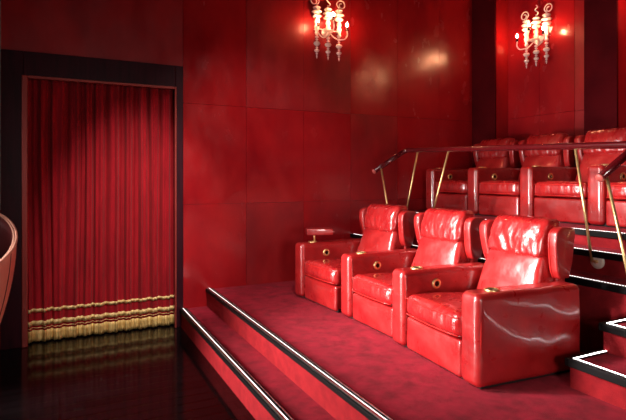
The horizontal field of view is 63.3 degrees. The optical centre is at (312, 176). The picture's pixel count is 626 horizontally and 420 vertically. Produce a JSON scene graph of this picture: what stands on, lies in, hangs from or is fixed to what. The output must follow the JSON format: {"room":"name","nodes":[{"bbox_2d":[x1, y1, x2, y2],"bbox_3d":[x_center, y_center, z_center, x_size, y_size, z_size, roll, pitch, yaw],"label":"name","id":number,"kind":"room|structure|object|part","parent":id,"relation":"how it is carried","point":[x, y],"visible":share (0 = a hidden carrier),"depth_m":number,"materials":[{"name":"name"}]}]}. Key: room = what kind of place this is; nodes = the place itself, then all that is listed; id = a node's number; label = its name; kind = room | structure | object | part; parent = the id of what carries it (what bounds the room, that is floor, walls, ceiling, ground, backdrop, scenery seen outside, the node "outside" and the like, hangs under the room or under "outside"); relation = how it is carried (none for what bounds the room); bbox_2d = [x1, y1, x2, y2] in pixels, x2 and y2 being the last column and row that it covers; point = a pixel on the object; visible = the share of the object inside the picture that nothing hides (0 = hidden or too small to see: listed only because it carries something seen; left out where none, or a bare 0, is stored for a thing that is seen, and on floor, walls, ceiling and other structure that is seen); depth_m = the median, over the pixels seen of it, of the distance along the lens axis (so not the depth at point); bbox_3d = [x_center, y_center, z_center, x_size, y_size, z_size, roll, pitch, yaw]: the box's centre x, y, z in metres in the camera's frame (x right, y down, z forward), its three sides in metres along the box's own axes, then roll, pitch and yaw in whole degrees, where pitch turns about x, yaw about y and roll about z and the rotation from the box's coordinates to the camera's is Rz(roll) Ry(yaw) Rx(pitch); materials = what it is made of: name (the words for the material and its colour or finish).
{"room":"auditorium","nodes":[
{"label":"auditorium","id":0,"kind":"room"},
{"bbox_2d":[0,324,255,419],"bbox_3d":[0.338,1.830,2.012,10.800,0.200,9.700,0,0,-27],"label":"floor","id":1,"kind":"structure","parent":0,"point":[158,372],"depth_m":4.30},
{"bbox_2d":[0,213,17,324],"bbox_3d":[-2.960,0.990,4.141,0.960,1.480,0.946,0,0,-36],"label":"tub chair","id":2,"kind":"object","parent":1,"relation":"on","point":[8,231],"visible":1,"depth_m":4.27,"materials":[{"name":"leather"}]},
{"bbox_2d":[181,306,335,419],"bbox_3d":[0.599,1.630,1.947,0.310,0.200,8.950,0,0,-27],"label":"step","id":3,"kind":"structure","parent":1,"relation":"on","point":[299,404],"depth_m":4.06,"materials":[{"name":"red carpet"}]},
{"bbox_2d":[179,307,294,419],"bbox_3d":[0.487,1.533,1.890,0.091,0.046,8.948,0,0,-27],"label":"trim","id":4,"kind":"structure","parent":3,"relation":"attached to","point":[276,410],"depth_m":3.96,"materials":[{"name":"metal"}]},
{"bbox_2d":[207,280,625,419],"bbox_3d":[2.859,1.530,3.074,4.740,0.400,8.950,0,0,-27],"label":"platform","id":5,"kind":"object","parent":1,"relation":"on","point":[402,383],"visible":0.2,"depth_m":3.44,"materials":[{"name":"red carpet"}]},
{"bbox_2d":[206,288,393,419],"bbox_3d":[0.765,1.333,2.028,0.091,0.046,8.948,0,0,-27],"label":"trim","id":6,"kind":"structure","parent":5,"relation":"attached to","point":[362,405],"depth_m":3.56,"materials":[{"name":"metal"}]},
{"bbox_2d":[295,204,415,312],"bbox_3d":[0.440,0.815,5.541,1.022,1.029,0.975,0,0,-28],"label":"armchair","id":7,"kind":"object","parent":5,"relation":"on","point":[383,226],"visible":0.77,"depth_m":5.48,"materials":[{"name":"red leather"}]},
{"bbox_2d":[306,228,334,240],"bbox_3d":[0.074,0.660,5.750,0.328,0.159,0.244,0,0,-27],"label":"tray","id":8,"kind":"object","parent":7,"relation":"on","point":[309,231],"depth_m":5.68,"materials":[{"name":"red metal"}]},
{"bbox_2d":[305,258,340,284],"bbox_3d":[0.370,0.979,5.418,0.763,0.184,0.669,0,0,-29],"label":"seat cushion","id":9,"kind":"object","parent":7,"relation":"on","point":[323,271],"depth_m":5.22,"materials":[{"name":"red leather"}]},
{"bbox_3d":[0.223,1.024,5.839,0.897,0.590,0.197,0,0,-29],"label":"armrest","id":10,"kind":"part","parent":7,"relation":"part of","materials":[{"name":"red leather"}]},
{"bbox_2d":[357,228,402,251],"bbox_3d":[0.748,0.752,5.623,0.302,0.395,0.650,0,0,-29],"label":"cushion","id":11,"kind":"object","parent":7,"relation":"on","point":[373,239],"depth_m":5.49,"materials":[{"name":"red leather"}]},
{"bbox_2d":[364,204,407,231],"bbox_3d":[0.796,0.450,5.649,0.251,0.299,0.562,0,0,-28],"label":"pillow","id":12,"kind":"object","parent":7,"relation":"on","point":[378,217],"depth_m":5.53,"materials":[{"name":"red leather"}]},
{"bbox_2d":[341,208,484,337],"bbox_3d":[0.896,0.815,4.694,0.999,1.029,0.916,0,0,-27],"label":"armchair","id":13,"kind":"object","parent":5,"relation":"on","point":[444,236],"visible":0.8,"depth_m":4.65,"materials":[{"name":"red leather"}]},
{"bbox_2d":[353,272,392,305],"bbox_3d":[0.821,0.979,4.587,0.763,0.184,0.646,0,0,-27],"label":"seat cushion","id":14,"kind":"object","parent":13,"relation":"on","point":[376,288],"depth_m":4.43,"materials":[{"name":"red leather"}]},
{"bbox_3d":[0.695,1.024,4.999,0.897,0.590,0.190,0,0,-27],"label":"armrest","id":15,"kind":"part","parent":13,"relation":"part of","materials":[{"name":"red leather"}]},
{"bbox_2d":[411,237,468,266],"bbox_3d":[1.205,0.752,4.779,0.302,0.395,0.628,0,0,-27],"label":"cushion","id":16,"kind":"object","parent":13,"relation":"on","point":[431,251],"depth_m":4.66,"materials":[{"name":"red leather"}]},
{"bbox_2d":[420,208,473,241],"bbox_3d":[1.254,0.450,4.803,0.251,0.299,0.543,0,0,-27],"label":"pillow","id":17,"kind":"object","parent":13,"relation":"on","point":[438,224],"depth_m":4.69,"materials":[{"name":"red leather"}]},
{"bbox_2d":[392,215,579,388],"bbox_3d":[1.274,0.816,3.790,0.999,1.029,1.047,0,0,-22],"label":"armchair","id":18,"kind":"object","parent":5,"relation":"on","point":[513,316],"visible":0.98,"depth_m":3.46,"materials":[{"name":"red leather"}]},
{"bbox_2d":[407,292,463,337],"bbox_3d":[1.166,0.978,3.749,0.764,0.184,0.646,0,0,-23],"label":"seat cushion","id":19,"kind":"object","parent":18,"relation":"on","point":[440,313],"depth_m":3.61,"materials":[{"name":"red leather"}]},
{"bbox_3d":[1.069,1.024,4.169,0.897,0.590,0.190,0,0,-23],"label":"armrest","id":20,"kind":"part","parent":18,"relation":"part of","materials":[{"name":"red leather"}]},
{"bbox_2d":[476,249,553,288],"bbox_3d":[1.562,0.752,3.913,0.306,0.395,0.628,0,0,-23],"label":"cushion","id":21,"kind":"object","parent":18,"relation":"on","point":[502,267],"depth_m":3.81,"materials":[{"name":"red leather"}]},
{"bbox_3d":[1.395,1.024,3.384,0.899,0.591,0.205,0,0,-23],"label":"armrest","id":22,"kind":"part","parent":18,"relation":"part of","materials":[{"name":"red leather"}]},
{"bbox_2d":[488,215,559,257],"bbox_3d":[1.615,0.451,3.935,0.249,0.299,0.543,0,0,-23],"label":"pillow","id":23,"kind":"object","parent":18,"relation":"on","point":[511,236],"depth_m":3.82,"materials":[{"name":"red leather"}]},
{"bbox_2d":[351,234,625,352],"bbox_3d":[2.810,1.055,3.049,0.650,0.550,8.950,0,0,-27],"label":"step","id":24,"kind":"structure","parent":5,"relation":"on","point":[596,305],"depth_m":3.78,"materials":[{"name":"red carpet"}]},
{"bbox_2d":[350,234,625,294],"bbox_3d":[2.523,0.793,2.905,0.052,0.053,8.948,0,0,-27],"label":"trim","id":25,"kind":"structure","parent":24,"relation":"attached to","point":[607,286],"depth_m":3.77,"materials":[{"name":"black rubber"}]},
{"bbox_2d":[414,233,625,278],"bbox_3d":[2.957,0.695,3.123,0.320,0.170,8.950,0,0,-27],"label":"step","id":26,"kind":"structure","parent":24,"relation":"on","point":[613,268],"depth_m":4.16,"materials":[{"name":"red carpet"}]},
{"bbox_2d":[573,248,622,261],"bbox_3d":[2.818,0.624,3.052,0.052,0.053,8.948,0,0,-27],"label":"trim","id":27,"kind":"structure","parent":26,"relation":"attached to","point":[577,251],"depth_m":4.06,"materials":[{"name":"black rubber"}]},
{"bbox_2d":[408,210,625,250],"bbox_3d":[3.906,0.905,3.596,1.800,0.850,8.950,0,0,-27],"label":"platform","id":28,"kind":"object","parent":5,"relation":"on","point":[602,242],"depth_m":4.56,"materials":[{"name":"red carpet"}]},
{"bbox_2d":[426,138,520,209],"bbox_3d":[2.225,-0.035,7.070,0.999,1.029,0.876,0,0,-27],"label":"armchair","id":29,"kind":"object","parent":28,"relation":"on","point":[453,192],"visible":0.67,"depth_m":7.00,"materials":[{"name":"red leather"}]},
{"bbox_3d":[2.031,0.174,7.361,0.897,0.590,0.182,0,0,-27],"label":"armrest","id":30,"kind":"part","parent":29,"relation":"part of","materials":[{"name":"red leather"}]},
{"bbox_2d":[435,180,467,193],"bbox_3d":[2.149,0.129,6.965,0.763,0.184,0.618,0,0,-27],"label":"seat cushion","id":31,"kind":"object","parent":29,"relation":"on","point":[447,186],"depth_m":6.75,"materials":[{"name":"red leather"}]},
{"bbox_2d":[476,157,510,167],"bbox_3d":[2.533,-0.098,7.157,0.302,0.395,0.601,0,0,-27],"label":"cushion","id":32,"kind":"object","parent":29,"relation":"on","point":[488,162],"depth_m":7.05,"materials":[{"name":"red leather"}]},
{"bbox_2d":[478,138,514,158],"bbox_3d":[2.583,-0.400,7.181,0.251,0.299,0.520,0,0,-27],"label":"headrest cover","id":33,"kind":"object","parent":29,"relation":"on","point":[496,141],"depth_m":7.07,"materials":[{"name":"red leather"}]},
{"bbox_2d":[416,212,625,239],"bbox_3d":[3.105,0.493,3.195,0.052,0.053,8.948,0,0,-27],"label":"trim","id":34,"kind":"structure","parent":28,"relation":"attached to","point":[596,233],"depth_m":4.39,"materials":[{"name":"black rubber"}]},
{"bbox_2d":[468,133,575,216],"bbox_3d":[2.594,-0.035,6.332,0.999,1.029,0.876,0,0,-27],"label":"armchair","id":35,"kind":"object","parent":28,"relation":"on","point":[494,192],"visible":0.65,"depth_m":6.26,"materials":[{"name":"red leather"}]},
{"bbox_3d":[2.400,0.174,6.623,0.897,0.590,0.182,0,0,-27],"label":"armrest","id":36,"kind":"part","parent":35,"relation":"part of","materials":[{"name":"red leather"}]},
{"bbox_2d":[479,180,519,195],"bbox_3d":[2.517,0.129,6.227,0.763,0.184,0.618,0,0,-27],"label":"seat cushion","id":37,"kind":"object","parent":35,"relation":"on","point":[486,187],"depth_m":6.03,"materials":[{"name":"red leather"}]},
{"bbox_2d":[518,154,564,179],"bbox_3d":[2.901,-0.098,6.419,0.302,0.395,0.601,0,0,-27],"label":"cushion","id":38,"kind":"object","parent":35,"relation":"on","point":[552,160],"depth_m":6.34,"materials":[{"name":"red leather"}]},
{"bbox_2d":[525,133,568,156],"bbox_3d":[2.951,-0.400,6.443,0.251,0.299,0.520,0,0,-27],"label":"headrest cover","id":39,"kind":"object","parent":35,"relation":"on","point":[555,137],"depth_m":6.34,"materials":[{"name":"red leather"}]},
{"bbox_2d":[520,127,625,224],"bbox_3d":[2.962,-0.035,5.593,0.999,1.029,0.876,0,0,-27],"label":"armchair","id":40,"kind":"object","parent":28,"relation":"on","point":[545,191],"visible":0.77,"depth_m":5.59,"materials":[{"name":"red leather"}]},
{"bbox_3d":[2.768,0.174,5.885,0.897,0.590,0.182,0,0,-27],"label":"armrest","id":41,"kind":"part","parent":40,"relation":"part of","materials":[{"name":"red leather"}]},
{"bbox_2d":[535,180,587,198],"bbox_3d":[2.885,0.129,5.489,0.763,0.184,0.618,0,0,-27],"label":"seat cushion","id":42,"kind":"object","parent":40,"relation":"on","point":[544,189],"depth_m":5.31,"materials":[{"name":"red leather"}]},
{"bbox_2d":[575,153,625,180],"bbox_3d":[3.270,-0.098,5.680,0.302,0.395,0.601,0,0,-27],"label":"cushion","id":43,"kind":"object","parent":40,"relation":"on","point":[585,159],"depth_m":5.74,"materials":[{"name":"red leather"}]},
{"bbox_2d":[583,127,625,153],"bbox_3d":[3.319,-0.400,5.705,0.251,0.299,0.520,0,0,-27],"label":"headrest cover","id":44,"kind":"object","parent":40,"relation":"on","point":[609,134],"depth_m":5.64,"materials":[{"name":"red leather"}]},
{"bbox_2d":[588,164,625,228],"bbox_3d":[3.330,-0.035,4.855,0.999,1.029,0.876,0,0,-27],"label":"armchair","id":45,"kind":"object","parent":28,"relation":"on","point":[600,213],"visible":0.83,"depth_m":4.89,"materials":[{"name":"red leather"}]},
{"bbox_2d":[607,181,625,199],"bbox_3d":[3.254,0.129,4.750,0.763,0.184,0.618,0,0,-27],"label":"seat cushion","id":46,"kind":"object","parent":45,"relation":"on","point":[618,188],"depth_m":4.74,"materials":[{"name":"red leather"}]},
{"bbox_2d":[570,353,625,409],"bbox_3d":[2.848,1.242,1.504,0.660,0.175,4.150,0,0,-27],"label":"step","id":47,"kind":"structure","parent":5,"relation":"on","point":[614,394],"depth_m":3.08,"materials":[{"name":"red carpet"}]},
{"bbox_2d":[565,349,625,387],"bbox_3d":[2.833,1.169,1.509,0.682,0.053,4.172,0,0,-27],"label":"trim","id":48,"kind":"structure","parent":47,"relation":"attached to","point":[574,361],"depth_m":3.08,"materials":[{"name":"metal"}]},
{"bbox_2d":[604,322,625,358],"bbox_3d":[2.996,1.065,1.577,0.330,0.180,4.150,0,0,-27],"label":"step","id":49,"kind":"structure","parent":47,"relation":"on","point":[614,344],"depth_m":3.29,"materials":[{"name":"red carpet"}]},
{"bbox_2d":[372,141,625,270],"bbox_3d":[1.646,0.308,4.942,0.504,1.340,3.244,0,0,-27],"label":"handrail","id":50,"kind":"object","parent":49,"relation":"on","point":[598,263],"visible":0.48,"depth_m":4.27,"materials":[{"name":"gold metal"}]},
{"bbox_3d":[0.900,0.328,6.157,0.022,0.911,0.271,0,0,-30],"label":"post","id":51,"kind":"part","parent":50,"relation":"part of","materials":[{"name":"gold metal"}]},
{"bbox_3d":[1.203,0.172,6.285,0.023,1.001,0.280,0,0,-35],"label":"post","id":52,"kind":"part","parent":50,"relation":"part of","materials":[{"name":"gold metal"}]},
{"bbox_3d":[1.432,0.180,5.826,0.022,0.987,0.354,0,0,-33],"label":"post","id":53,"kind":"part","parent":50,"relation":"part of","materials":[{"name":"gold metal"}]},
{"bbox_3d":[1.607,-0.166,5.030,0.495,0.393,2.970,0,0,-27],"label":"rail","id":54,"kind":"part","parent":50,"relation":"part of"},
{"bbox_3d":[2.239,0.212,4.207,0.023,0.949,0.207,0,0,-15],"label":"post","id":55,"kind":"part","parent":50,"relation":"part of","materials":[{"name":"gold metal"}]},
{"bbox_3d":[2.157,0.472,3.551,0.022,1.010,0.252,0,0,-27],"label":"post","id":56,"kind":"part","parent":50,"relation":"part of","materials":[{"name":"gold metal"}]},
{"bbox_2d":[598,317,625,337],"bbox_3d":[2.981,0.989,1.582,0.352,0.053,4.172,0,0,-27],"label":"trim","id":57,"kind":"structure","parent":49,"relation":"attached to","point":[609,326],"depth_m":3.31,"materials":[{"name":"black rubber"}]},
{"bbox_2d":[1,0,471,307],"bbox_3d":[-1.715,-0.870,6.017,10.700,5.200,0.400,0,0,-27],"label":"wall","id":58,"kind":"structure","parent":0,"point":[281,140],"depth_m":6.45,"materials":[{"name":"red paint"}]},
{"bbox_2d":[0,0,0,209],"bbox_3d":[-3.291,-1.570,4.969,0.404,3.800,0.070,0,0,-27],"label":"trim","id":59,"kind":"structure","parent":58,"relation":"attached to","point":[0,0],"depth_m":5.04,"materials":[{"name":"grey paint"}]},
{"bbox_2d":[0,49,182,349],"bbox_3d":[-2.410,0.225,5.673,1.810,3.010,0.495,0,0,-27],"label":"door frame","id":60,"kind":"structure","parent":58,"relation":"in","point":[17,67],"depth_m":5.15,"materials":[{"name":"brown wood"}]},
{"bbox_2d":[28,79,173,342],"bbox_3d":[-2.300,0.331,5.600,1.560,2.782,0.118,0,0,-27],"label":"curtain","id":61,"kind":"object","parent":60,"relation":"hanging from","point":[100,156],"visible":0.93,"depth_m":5.56,"materials":[{"name":"red fabric"}]},
{"bbox_2d":[310,0,348,59],"bbox_3d":[0.219,-1.958,6.620,0.518,0.854,0.246,0,0,-27],"label":"wall sconce","id":62,"kind":"object","parent":58,"relation":"attached to","point":[326,32],"visible":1,"depth_m":6.63,"materials":[{"name":"clear glass"}]},
{"bbox_3d":[0.332,-1.848,6.633,0.258,0.136,0.042,0,0,-2],"label":"arm","id":63,"kind":"part","parent":62,"relation":"part of","materials":[{"name":"clear glass"}]},
{"bbox_2d":[472,0,625,198],"bbox_3d":[4.669,-0.870,4.088,0.565,5.200,9.550,0,0,-27],"label":"wall","id":64,"kind":"structure","parent":0,"point":[580,89],"depth_m":6.92,"materials":[{"name":"red paint"}]},
{"bbox_2d":[516,3,552,68],"bbox_3d":[3.051,-1.958,7.019,0.246,0.854,0.518,0,0,-27],"label":"wall sconce","id":65,"kind":"object","parent":64,"relation":"attached to","point":[537,39],"visible":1,"depth_m":7.01,"materials":[{"name":"clear glass"}]},
{"bbox_3d":[2.968,-1.848,7.097,0.258,0.136,0.042,0,0,39],"label":"arm","id":66,"kind":"part","parent":65,"relation":"part of","materials":[{"name":"clear glass"}]}
]}

